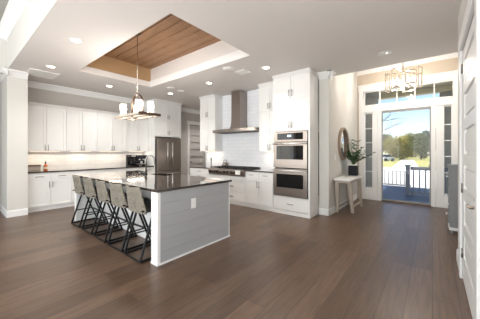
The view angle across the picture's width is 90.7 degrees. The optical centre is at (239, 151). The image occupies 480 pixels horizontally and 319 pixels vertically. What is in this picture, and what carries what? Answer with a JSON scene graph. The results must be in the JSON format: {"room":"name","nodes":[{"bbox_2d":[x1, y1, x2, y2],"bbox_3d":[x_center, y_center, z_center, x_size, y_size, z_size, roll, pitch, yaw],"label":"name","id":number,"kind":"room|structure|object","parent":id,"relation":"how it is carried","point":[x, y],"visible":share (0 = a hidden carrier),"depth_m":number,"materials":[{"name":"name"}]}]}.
{"room":"kitchen","nodes":[
{"label":"kitchen","id":0,"kind":"room"},
{"bbox_2d":[0,38,6,73],"bbox_3d":[-8.552,-0.553,4.437,5.130,3.850,6.300,0,0,39],"label":"wall","id":1,"kind":"structure","parent":0,"point":[3,43],"depth_m":4.89,"materials":[{"name":"paint"}]},
{"bbox_2d":[0,0,8,20],"bbox_3d":[-3.684,-2.528,0.224,12.400,0.100,6.100,0,0,39],"label":"ceiling","id":2,"kind":"structure","parent":0,"point":[3,3],"depth_m":4.05,"materials":[{"name":"white paint"}]},
{"bbox_2d":[0,76,27,210],"bbox_3d":[-5.560,-0.203,5.717,2.160,3.150,0.320,0,0,39],"label":"wall column","id":3,"kind":"structure","parent":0,"point":[13,90],"depth_m":5.06,"materials":[{"name":"paint"}]},
{"bbox_2d":[0,204,27,217],"bbox_3d":[-5.559,1.302,5.705,2.176,0.140,0.336,0,0,39],"label":"baseboard","id":4,"kind":"structure","parent":3,"relation":"attached to","point":[13,213],"depth_m":5.04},
{"bbox_2d":[0,67,28,84],"bbox_3d":[-5.553,-1.632,5.647,2.259,0.132,0.419,0,0,39],"label":"crown molding","id":5,"kind":"structure","parent":3,"relation":"attached to","point":[7,72],"depth_m":4.99,"materials":[{"name":"white wood"}]},
{"bbox_2d":[7,0,57,68],"bbox_3d":[-0.987,-2.098,1.878,10.100,0.800,0.130,0,0,39],"label":"ceiling beam","id":6,"kind":"structure","parent":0,"point":[35,12],"depth_m":3.66,"materials":[{"name":"paint"}]},
{"bbox_2d":[0,0,28,40],"bbox_3d":[-1.061,-2.382,1.762,9.870,0.192,0.144,0,0,39],"label":"crown molding","id":7,"kind":"structure","parent":6,"relation":"attached to","point":[14,9],"depth_m":4.16,"materials":[{"name":"white wood"}]},
{"bbox_2d":[28,87,199,174],"bbox_3d":[-3.023,-0.228,8.449,0.150,3.200,7.500,0,0,39],"label":"wall","id":8,"kind":"structure","parent":0,"point":[35,95],"depth_m":6.91,"materials":[{"name":"beige paint"}]},
{"bbox_2d":[28,102,66,151],"bbox_3d":[-4.797,-0.569,5.835,0.375,1.154,0.803,0,0,39],"label":"upper cabinet","id":9,"kind":"object","parent":8,"relation":"attached to","point":[46,122],"visible":0.82,"depth_m":5.77,"materials":[{"name":"wood"}]},
{"bbox_2d":[66,106,97,151],"bbox_3d":[-4.318,-0.569,6.424,0.375,1.154,0.713,0,0,39],"label":"upper cabinet","id":10,"kind":"object","parent":8,"relation":"attached to","point":[81,123],"visible":1,"depth_m":6.32,"materials":[{"name":"wood"}]},
{"bbox_2d":[28,151,143,169],"bbox_3d":[-4.237,0.215,6.831,0.008,0.486,3.078,0,0,39],"label":"tiled wall","id":11,"kind":"structure","parent":8,"relation":"attached to","point":[62,159],"depth_m":6.55,"materials":[{"name":"white tile"}]},
{"bbox_2d":[97,110,126,151],"bbox_3d":[-3.831,-0.569,7.024,0.375,1.154,0.828,0,0,39],"label":"upper cabinet","id":12,"kind":"object","parent":8,"relation":"attached to","point":[111,132],"visible":0.85,"depth_m":6.90,"materials":[{"name":"wood"}]},
{"bbox_2d":[28,80,199,113],"bbox_3d":[-2.897,-1.629,8.404,0.104,0.138,7.210,0,0,39],"label":"crown molding","id":13,"kind":"structure","parent":8,"relation":"attached to","point":[32,84],"depth_m":6.64,"materials":[{"name":"white wood"}]},
{"bbox_2d":[127,115,148,151],"bbox_3d":[-3.343,-0.569,7.623,0.375,1.154,0.713,0,0,39],"label":"upper cabinet","id":14,"kind":"object","parent":8,"relation":"attached to","point":[137,130],"visible":0.68,"depth_m":7.52,"materials":[{"name":"wood"}]},
{"bbox_2d":[187,121,205,174],"bbox_3d":[-1.763,0.072,9.860,0.029,2.600,1.080,0,0,39],"label":"door frame","id":15,"kind":"structure","parent":8,"relation":"attached to","point":[189,123],"depth_m":9.48,"materials":[{"name":"white wood"}]},
{"bbox_2d":[190,125,204,165],"bbox_3d":[-1.783,0.147,9.876,0.135,2.430,0.830,0,0,39],"label":"door","id":16,"kind":"structure","parent":8,"relation":"in","point":[197,157],"depth_m":9.86,"materials":[{"name":"wood"}]},
{"bbox_2d":[104,13,220,68],"bbox_3d":[-1.570,-2.200,4.648,3.500,0.055,2.033,0,0,39],"label":"ceiling","id":17,"kind":"structure","parent":0,"point":[171,37],"depth_m":4.77,"materials":[{"name":"brown wood"}]},
{"bbox_2d":[115,33,160,120],"bbox_3d":[-1.913,-1.401,4.389,0.955,1.545,0.400,0,0,39],"label":"pendant light","id":18,"kind":"object","parent":17,"relation":"hanging from","point":[142,115],"visible":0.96,"depth_m":4.37,"materials":[{"name":"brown metal"}]},
{"bbox_2d":[87,40,238,81],"bbox_3d":[-1.608,-1.988,4.586,3.400,0.380,1.770,0,0,39],"label":"wall","id":19,"kind":"structure","parent":0,"point":[220,48],"depth_m":5.45,"materials":[{"name":"paint"}]},
{"bbox_2d":[78,66,149,86],"bbox_3d":[-2.879,-1.761,5.603,0.025,0.134,1.625,0,0,39],"label":"trim","id":20,"kind":"structure","parent":19,"relation":"attached to","point":[86,69],"depth_m":5.51,"materials":[{"name":"paint"}]},
{"bbox_2d":[150,50,249,86],"bbox_3d":[-1.095,-1.774,5.217,3.280,0.159,0.027,0,0,39],"label":"trim","id":21,"kind":"structure","parent":19,"relation":"attached to","point":[238,54],"depth_m":4.96,"materials":[{"name":"white wood"}]},
{"bbox_2d":[9,0,460,110],"bbox_3d":[0.606,-1.758,5.423,12.100,0.120,7.620,0,0,39],"label":"ceiling","id":22,"kind":"structure","parent":0,"point":[285,36],"depth_m":3.50,"materials":[{"name":"paint"}]},
{"bbox_2d":[26,68,59,78],"bbox_3d":[-4.325,-1.693,5.190,0.540,0.010,0.500,0,0,39],"label":"ceiling vent","id":23,"kind":"object","parent":22,"relation":"in","point":[34,72],"visible":0.94,"depth_m":5.20,"materials":[{"name":"white metal"}]},
{"bbox_2d":[69,38,82,42],"bbox_3d":[-2.507,-1.694,3.622,0.170,0.009,0.170,0,0,39],"label":"recessed light","id":24,"kind":"object","parent":22,"relation":"in","point":[75,40],"visible":1,"depth_m":3.62,"materials":[{"name":"white plastic"}]},
{"bbox_2d":[223,67,233,70],"bbox_3d":[-0.239,-1.690,4.859,0.240,0.017,0.240,0,0,39],"label":"ceiling speaker","id":25,"kind":"object","parent":22,"relation":"attached to","point":[224,68],"visible":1,"depth_m":4.81},
{"bbox_2d":[235,69,250,74],"bbox_3d":[0.059,-1.693,5.067,0.260,0.010,0.240,0,0,39],"label":"ceiling vent","id":26,"kind":"object","parent":22,"relation":"in","point":[241,72],"visible":1,"depth_m":5.07,"materials":[{"name":"white metal"}]},
{"bbox_2d":[378,51,391,55],"bbox_3d":[2.499,-1.692,4.086,0.200,0.014,0.200,0,0,39],"label":"recessed light","id":27,"kind":"object","parent":22,"relation":"in","point":[383,53],"visible":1,"depth_m":4.08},
{"bbox_2d":[0,198,471,318],"bbox_3d":[-2.095,1.432,3.764,16.000,0.120,13.600,0,0,39],"label":"floor","id":28,"kind":"structure","parent":0,"point":[381,259],"depth_m":2.73,"materials":[{"name":"brown wood"}]},
{"bbox_2d":[28,171,71,212],"bbox_3d":[-4.677,0.931,5.759,0.656,0.882,0.838,0,0,39],"label":"base cabinet","id":29,"kind":"object","parent":28,"relation":"on","point":[50,190],"visible":0.94,"depth_m":5.56,"materials":[{"name":"wood"}]},
{"bbox_2d":[28,165,153,173],"bbox_3d":[-3.981,0.473,6.624,0.645,0.031,3.076,0,0,39],"label":"countertop","id":30,"kind":"structure","parent":29,"relation":"on","point":[139,166],"depth_m":6.31,"materials":[{"name":"stone"}]},
{"bbox_2d":[28,165,40,170],"bbox_3d":[-4.971,0.390,5.664,0.260,0.135,0.300,0,0,39],"label":"serving tray","id":31,"kind":"object","parent":30,"relation":"on","point":[30,167],"visible":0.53,"depth_m":5.61,"materials":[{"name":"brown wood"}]},
{"bbox_2d":[126,155,136,165],"bbox_3d":[-3.392,0.280,7.409,0.290,0.355,0.220,0,0,39],"label":"coffee maker","id":32,"kind":"object","parent":30,"relation":"on","point":[129,158],"visible":0.97,"depth_m":7.36,"materials":[{"name":"black plastic"}]},
{"bbox_2d":[134,155,146,165],"bbox_3d":[-3.212,0.287,7.646,0.290,0.341,0.305,0,0,39],"label":"espresso machine","id":33,"kind":"object","parent":30,"relation":"on","point":[139,160],"visible":0.78,"depth_m":7.57,"materials":[{"name":"black plastic"}]},
{"bbox_2d":[71,169,104,205],"bbox_3d":[-4.172,0.931,6.380,0.656,0.882,0.758,0,0,39],"label":"base cabinet","id":34,"kind":"object","parent":28,"relation":"on","point":[103,170],"visible":0.17,"depth_m":5.99,"materials":[{"name":"wood"}]},
{"bbox_2d":[71,175,105,227],"bbox_3d":[-2.922,0.909,4.554,0.464,0.927,0.478,0,0,39],"label":"bar stool","id":35,"kind":"object","parent":28,"relation":"on","point":[79,189],"visible":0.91,"depth_m":4.40,"materials":[{"name":"fabric"}]},
{"bbox_2d":[81,177,118,234],"bbox_3d":[-2.489,0.909,4.202,0.464,0.927,0.478,0,0,38],"label":"bar stool","id":36,"kind":"object","parent":28,"relation":"on","point":[90,191],"visible":0.84,"depth_m":4.05,"materials":[{"name":"fabric"}]},
{"bbox_2d":[94,179,133,242],"bbox_3d":[-2.059,0.909,3.853,0.464,0.927,0.478,0,0,40],"label":"bar stool","id":37,"kind":"object","parent":28,"relation":"on","point":[104,196],"visible":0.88,"depth_m":3.70,"materials":[{"name":"fabric"}]},
{"bbox_2d":[104,168,130,171],"bbox_3d":[-3.706,0.931,6.955,0.656,0.882,0.718,0,0,39],"label":"base cabinet","id":38,"kind":"object","parent":28,"relation":"on","point":[121,169],"visible":0.07,"depth_m":6.76,"materials":[{"name":"wood"}]},
{"bbox_2d":[107,182,150,251],"bbox_3d":[-1.651,0.909,3.522,0.464,0.927,0.478,0,0,37],"label":"bar stool","id":39,"kind":"object","parent":28,"relation":"on","point":[118,198],"visible":0.84,"depth_m":3.37,"materials":[{"name":"fabric"}]},
{"bbox_2d":[123,185,150,263],"bbox_3d":[-1.254,0.909,3.198,0.464,0.927,0.478,0,0,39],"label":"bar stool","id":40,"kind":"object","parent":28,"relation":"on","point":[136,204],"visible":0.81,"depth_m":3.01,"materials":[{"name":"fabric"}]},
{"bbox_2d":[131,167,152,171],"bbox_3d":[-3.244,0.931,7.523,0.656,0.882,0.743,0,0,39],"label":"base cabinet","id":41,"kind":"object","parent":28,"relation":"on","point":[150,169],"visible":0.1,"depth_m":7.36,"materials":[{"name":"wood"}]},
{"bbox_2d":[75,178,229,266],"bbox_3d":[-1.719,0.931,4.258,2.960,0.882,1.311,0,0,39],"label":"kitchen island","id":42,"kind":"object","parent":28,"relation":"on","point":[178,230],"visible":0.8,"depth_m":3.26,"materials":[{"name":"white wood"}]},
{"bbox_2d":[72,170,231,192],"bbox_3d":[-1.735,0.473,4.287,3.040,0.031,1.345,0,0,39],"label":"island countertop","id":43,"kind":"structure","parent":42,"relation":"on","point":[151,181],"depth_m":3.82,"materials":[{"name":"stone"}]},
{"bbox_2d":[145,155,155,173],"bbox_3d":[-1.799,0.260,4.733,0.222,0.395,0.110,0,0,-5],"label":"faucet","id":44,"kind":"object","parent":43,"relation":"on","point":[146,170],"visible":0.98,"depth_m":4.75,"materials":[{"name":"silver metal"}]},
{"bbox_2d":[191,198,195,208],"bbox_3d":[-0.637,0.710,3.256,0.010,0.135,0.080,0,0,39],"label":"outlet","id":45,"kind":"object","parent":42,"relation":"attached to","point":[193,200],"visible":1,"depth_m":3.25,"materials":[{"name":"white plastic"}]},
{"bbox_2d":[144,99,181,171],"bbox_3d":[-2.652,-0.162,8.212,0.705,3.068,1.060,0,0,39],"label":"tall cabinet","id":46,"kind":"object","parent":28,"relation":"on","point":[168,125],"visible":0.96,"depth_m":7.87,"materials":[{"name":"wood"}]},
{"bbox_2d":[155,138,180,174],"bbox_3d":[-2.612,0.462,8.179,0.730,1.820,0.930,0,0,39],"label":"refrigerator","id":47,"kind":"object","parent":28,"relation":"on","point":[167,150],"visible":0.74,"depth_m":7.94,"materials":[{"name":"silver metal"}]},
{"bbox_2d":[190,168,209,176],"bbox_3d":[-0.985,0.931,7.200,0.868,0.882,0.706,0,0,39],"label":"base cabinet","id":48,"kind":"object","parent":28,"relation":"on","point":[201,172],"visible":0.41,"depth_m":6.96,"materials":[{"name":"wood"}]},
{"bbox_2d":[190,166,210,168],"bbox_3d":[-0.982,0.473,7.209,0.873,0.031,0.690,0,0,39],"label":"countertop","id":49,"kind":"structure","parent":48,"relation":"on","point":[204,167],"depth_m":7.13,"materials":[{"name":"stone"}]},
{"bbox_2d":[210,174,245,205],"bbox_3d":[-0.161,1.004,6.525,1.258,0.735,0.715,0,0,39],"label":"base cabinet","id":50,"kind":"object","parent":28,"relation":"on","point":[237,186],"visible":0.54,"depth_m":6.06,"materials":[{"name":"wood"}]},
{"bbox_2d":[208,165,259,176],"bbox_3d":[-0.180,0.522,6.502,1.256,0.210,0.772,0,0,39],"label":"rangetop","id":51,"kind":"object","parent":50,"relation":"on","point":[220,170],"visible":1,"depth_m":6.30,"materials":[{"name":"metal"}]},
{"bbox_2d":[245,171,272,210],"bbox_3d":[0.639,0.931,5.880,0.793,0.882,0.706,0,0,39],"label":"base cabinet","id":52,"kind":"object","parent":28,"relation":"on","point":[258,185],"visible":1,"depth_m":5.62,"materials":[{"name":"wood"}]},
{"bbox_2d":[245,168,272,172],"bbox_3d":[0.643,0.473,5.888,0.788,0.031,0.690,0,0,39],"label":"countertop","id":53,"kind":"structure","parent":52,"relation":"on","point":[260,169],"depth_m":5.71,"materials":[{"name":"stone"}]},
{"bbox_2d":[272,68,318,218],"bbox_3d":[1.287,-0.162,5.342,0.878,3.068,0.725,0,0,39],"label":"tall cabinet","id":54,"kind":"object","parent":28,"relation":"on","point":[295,93],"visible":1,"depth_m":5.03,"materials":[{"name":"wood"}]},
{"bbox_2d":[272,131,318,198],"bbox_3d":[1.244,0.275,5.316,0.815,1.415,0.679,0,0,39],"label":"double oven","id":55,"kind":"object","parent":54,"relation":"in","point":[290,149],"visible":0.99,"depth_m":5.09,"materials":[{"name":"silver metal"}]},
{"bbox_2d":[334,174,362,212],"bbox_3d":[2.574,0.980,5.579,0.361,0.785,1.185,0,0,39],"label":"console table","id":56,"kind":"object","parent":28,"relation":"on","point":[348,179],"visible":1,"depth_m":5.32,"materials":[{"name":"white wood"}]},
{"bbox_2d":[345,139,375,175],"bbox_3d":[2.969,0.126,5.775,0.604,0.919,0.774,0,0,39],"label":"potted plant","id":57,"kind":"object","parent":56,"relation":"on","point":[352,168],"visible":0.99,"depth_m":5.78,"materials":[{"name":"green plant"}]},
{"bbox_2d":[446,164,457,233],"bbox_3d":[3.764,0.799,3.970,0.481,1.145,0.350,0,0,39],"label":"chest","id":58,"kind":"object","parent":28,"relation":"on","point":[452,176],"visible":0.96,"depth_m":3.95,"materials":[{"name":"grey wood"}]},
{"bbox_2d":[319,72,356,208],"bbox_3d":[2.642,-0.523,6.145,0.210,3.790,2.630,0,0,39],"label":"wall","id":59,"kind":"structure","parent":0,"point":[338,95],"depth_m":5.36,"materials":[{"name":"paint"}]},
{"bbox_2d":[317,70,335,79],"bbox_3d":[1.877,-1.632,5.124,0.310,0.132,0.279,0,0,39],"label":"crown molding","id":60,"kind":"structure","parent":59,"relation":"attached to","point":[330,74],"depth_m":5.05,"materials":[{"name":"white wood"}]},
{"bbox_2d":[319,194,356,215],"bbox_3d":[2.564,1.302,6.037,0.226,0.140,2.396,0,0,39],"label":"baseboard","id":61,"kind":"structure","parent":59,"relation":"attached to","point":[322,211],"depth_m":5.17,"materials":[{"name":"white wood"}]},
{"bbox_2d":[338,127,348,159],"bbox_3d":[2.554,-0.193,5.823,0.053,0.800,0.800,0,0,39],"label":"wall mirror","id":62,"kind":"object","parent":59,"relation":"attached to","point":[343,137],"visible":0.95,"depth_m":5.78,"materials":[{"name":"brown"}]},
{"bbox_2d":[341,130,346,156],"bbox_3d":[2.539,-0.193,5.835,0.010,0.690,0.690,0,0,39],"label":"mirror glass","id":63,"kind":"object","parent":62,"relation":"attached to","point":[343,132],"depth_m":5.84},
{"bbox_2d":[357,57,457,197],"bbox_3d":[4.414,-0.473,6.303,2.800,3.890,0.150,0,0,39],"label":"wall","id":64,"kind":"structure","parent":0,"point":[451,64],"depth_m":6.33,"materials":[{"name":"beige paint"}]},
{"bbox_2d":[357,52,457,75],"bbox_3d":[4.349,-2.299,6.192,2.380,0.138,0.104,0,0,39],"label":"crown molding","id":65,"kind":"structure","parent":64,"relation":"attached to","point":[451,55],"depth_m":6.12,"materials":[{"name":"white wood"}]},
{"bbox_2d":[358,70,457,198],"bbox_3d":[4.355,-0.276,6.306,2.215,3.295,0.160,0,0,39],"label":"door frame","id":66,"kind":"structure","parent":64,"relation":"attached to","point":[448,75],"depth_m":6.11,"materials":[{"name":"white wood"}]},
{"bbox_2d":[363,79,453,106],"bbox_3d":[4.385,-1.520,6.307,1.990,0.455,0.040,0,0,39],"label":"window","id":67,"kind":"structure","parent":64,"relation":"in","point":[380,90],"depth_m":6.31,"materials":[{"name":"white wood"}]},
{"bbox_2d":[363,104,453,207],"bbox_3d":[4.369,0.122,6.312,2.020,2.500,0.132,0,0,39],"label":"window","id":68,"kind":"structure","parent":64,"relation":"in","point":[367,112],"depth_m":5.89,"materials":[{"name":"wood"}]},
{"bbox_2d":[381,107,430,206],"bbox_3d":[4.382,0.127,6.292,1.075,2.490,0.167,0,0,39],"label":"door","id":69,"kind":"structure","parent":68,"relation":"attached to","point":[424,108],"depth_m":6.22,"materials":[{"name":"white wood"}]},
{"bbox_2d":[444,105,451,195],"bbox_3d":[5.054,-0.028,5.763,0.195,2.200,0.040,0,0,39],"label":"window","id":70,"kind":"structure","parent":68,"relation":"attached to","point":[444,105],"depth_m":5.71,"materials":[{"name":"white wood"}]},
{"bbox_2d":[458,0,473,278],"bbox_3d":[3.123,-0.528,1.186,2.850,3.800,2.380,0,0,39],"label":"wall","id":71,"kind":"structure","parent":0,"point":[463,5],"depth_m":2.95,"materials":[{"name":"paint"}]},
{"bbox_2d":[456,249,458,268],"bbox_3d":[2.010,1.302,2.090,0.016,0.140,2.380,0,0,39],"label":"baseboard","id":72,"kind":"structure","parent":71,"relation":"attached to","point":[457,251],"depth_m":2.87,"materials":[{"name":"white wood"}]},
{"bbox_2d":[461,17,473,318],"bbox_3d":[2.043,0.146,2.128,0.094,2.428,1.160,0,0,39],"label":"door","id":73,"kind":"structure","parent":71,"relation":"in","point":[467,68],"depth_m":2.15,"materials":[{"name":"wood"}]},
{"bbox_2d":[458,0,479,318],"bbox_3d":[2.022,0.072,2.113,0.029,2.600,1.430,0,0,39],"label":"door frame","id":74,"kind":"structure","parent":71,"relation":"attached to","point":[473,6],"depth_m":1.62,"materials":[{"name":"white wood"}]},
{"bbox_3d":[1.349,-0.228,7.685,3.880,3.200,2.970,0,0,39],"label":"wall","id":75,"kind":"structure","parent":0,"visible":0},
{"bbox_2d":[206,89,272,168],"bbox_3d":[0.041,-0.613,6.829,2.930,2.170,0.008,0,0,39],"label":"tiled wall","id":76,"kind":"structure","parent":75,"relation":"attached to","point":[239,149],"depth_m":6.78,"materials":[{"name":"white tile"}]},
{"bbox_2d":[199,94,221,151],"bbox_3d":[-0.919,-0.844,7.360,0.670,1.704,0.375,0,0,39],"label":"upper cabinet","id":77,"kind":"object","parent":76,"relation":"attached to","point":[210,105],"visible":1,"depth_m":7.21,"materials":[{"name":"wood"}]},
{"bbox_2d":[213,90,258,133],"bbox_3d":[-0.093,-1.098,6.577,1.520,1.140,0.550,0,0,39],"label":"range hood","id":78,"kind":"object","parent":76,"relation":"attached to","point":[238,98],"visible":0.94,"depth_m":6.53,"materials":[{"name":"metal"}]},
{"bbox_2d":[258,81,272,151],"bbox_3d":[0.810,-0.844,5.955,0.625,1.704,0.375,0,0,39],"label":"upper cabinet","id":79,"kind":"object","parent":76,"relation":"attached to","point":[265,89],"visible":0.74,"depth_m":5.92,"materials":[{"name":"wood"}]},
{"bbox_3d":[3.810,-2.418,5.441,2.950,0.100,2.550,0,0,39],"label":"ceiling","id":80,"kind":"structure","parent":0,"visible":0},
{"bbox_2d":[385,63,422,92],"bbox_3d":[3.696,-1.887,5.372,0.674,0.961,0.674,0,0,-35],"label":"chandelier","id":81,"kind":"object","parent":80,"relation":"hanging from","point":[401,82],"visible":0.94,"depth_m":5.30,"materials":[{"name":"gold metal"}]},
{"label":"outside","id":82,"kind":"structure","parent":0,"visible":0},
{"bbox_2d":[378,81,452,99],"bbox_3d":[6.007,-2.278,7.392,12.000,0.300,3.550,0,0,39],"label":"ceiling","id":83,"kind":"structure","parent":82,"point":[427,89],"depth_m":8.74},
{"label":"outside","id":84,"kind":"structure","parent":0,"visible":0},
{"bbox_2d":[383,185,429,203],"bbox_3d":[6.386,1.597,7.857,12.000,0.150,4.750,0,0,39],"label":"floor","id":85,"kind":"structure","parent":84,"point":[389,192],"depth_m":8.39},
{"bbox_2d":[365,91,378,186],"bbox_3d":[4.699,-0.403,8.600,0.560,3.850,0.560,0,0,39],"label":"porch column","id":86,"kind":"structure","parent":85,"relation":"on","point":[371,98],"depth_m":8.38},
{"bbox_2d":[383,170,410,187],"bbox_3d":[6.026,1.172,10.824,2.900,0.700,0.100,0,0,39],"label":"porch railing","id":87,"kind":"object","parent":85,"relation":"on","point":[392,171],"visible":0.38,"depth_m":10.25,"materials":[{"name":"white wood"}]},
{"bbox_2d":[405,165,410,194],"bbox_3d":[5.937,0.997,8.383,0.180,1.050,0.180,0,0,39],"label":"newel post","id":88,"kind":"object","parent":85,"relation":"on","point":[407,166],"visible":1,"depth_m":8.32,"materials":[{"name":"wood"}]},
{"bbox_2d":[411,167,448,194],"bbox_3d":[6.581,1.027,7.860,1.500,0.990,0.100,0,0,39],"label":"porch railing","id":89,"kind":"object","parent":85,"relation":"on","point":[412,168],"visible":0.44,"depth_m":8.07,"materials":[{"name":"white wood"}]},
{"bbox_2d":[439,91,452,193],"bbox_3d":[7.602,-0.403,8.600,0.560,3.850,0.560,0,0,39],"label":"porch column","id":90,"kind":"structure","parent":85,"relation":"on","point":[447,110],"depth_m":8.46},
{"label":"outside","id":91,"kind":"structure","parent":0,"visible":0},
{"bbox_2d":[383,156,429,167],"bbox_3d":[33.295,2.072,64.753,210.000,0.200,117.500,0,0,39],"label":"lawn","id":92,"kind":"structure","parent":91,"point":[420,162],"depth_m":46.74,"materials":[{"name":"green plant"}]},
{"bbox_2d":[383,133,391,150],"bbox_3d":[48.532,-2.090,81.473,6.937,8.389,6.166,0,0,11],"label":"leafy tree","id":93,"kind":"object","parent":92,"relation":"on","point":[384,135],"visible":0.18,"depth_m":80.57,"materials":[{"name":"green plant"}]},
{"bbox_2d":[383,154,394,160],"bbox_3d":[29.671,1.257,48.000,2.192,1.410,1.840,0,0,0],"label":"parked car","id":94,"kind":"object","parent":92,"relation":"on","point":[386,157],"visible":0.8,"depth_m":47.18,"materials":[{"name":"paint"}]},
{"bbox_2d":[383,134,408,158],"bbox_3d":[39.236,-1.129,59.848,5.337,6.413,5.745,0,0,-5],"label":"leafy tree","id":95,"kind":"object","parent":92,"relation":"on","point":[393,145],"visible":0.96,"depth_m":58.76,"materials":[{"name":"green plant"}]},
{"bbox_2d":[399,132,419,156],"bbox_3d":[57.761,-2.271,81.955,7.741,8.776,8.130,0,0,27],"label":"leafy tree","id":96,"kind":"object","parent":92,"relation":"on","point":[404,147],"visible":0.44,"depth_m":80.39,"materials":[{"name":"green plant"}]},
{"bbox_2d":[407,132,429,158],"bbox_3d":[45.670,-1.413,60.405,6.106,6.991,4.847,0,0,-8],"label":"leafy tree","id":97,"kind":"object","parent":92,"relation":"on","point":[419,141],"visible":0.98,"depth_m":59.45,"materials":[{"name":"green plant"}]},
{"bbox_2d":[422,130,429,155],"bbox_3d":[67.111,-3.118,82.523,8.203,10.462,7.460,0,0,42],"label":"leafy tree","id":98,"kind":"object","parent":92,"relation":"on","point":[425,132],"visible":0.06,"depth_m":82.90,"materials":[{"name":"green plant"}]},
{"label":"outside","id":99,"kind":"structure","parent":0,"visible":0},
{"bbox_2d":[383,159,429,187],"bbox_3d":[18.952,1.957,39.177,100.000,0.030,58.712,0,0,39],"label":"street","id":100,"kind":"structure","parent":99,"point":[400,166],"depth_m":19.28,"materials":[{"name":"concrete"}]},
{"bbox_2d":[383,113,403,137],"bbox_3d":[13.997,-1.047,23.869,5.521,6.046,1.159,0,0,8],"label":"bare tree","id":101,"kind":"object","parent":100,"relation":"on","point":[394,113],"visible":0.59,"depth_m":23.90,"materials":[{"name":"plant"}]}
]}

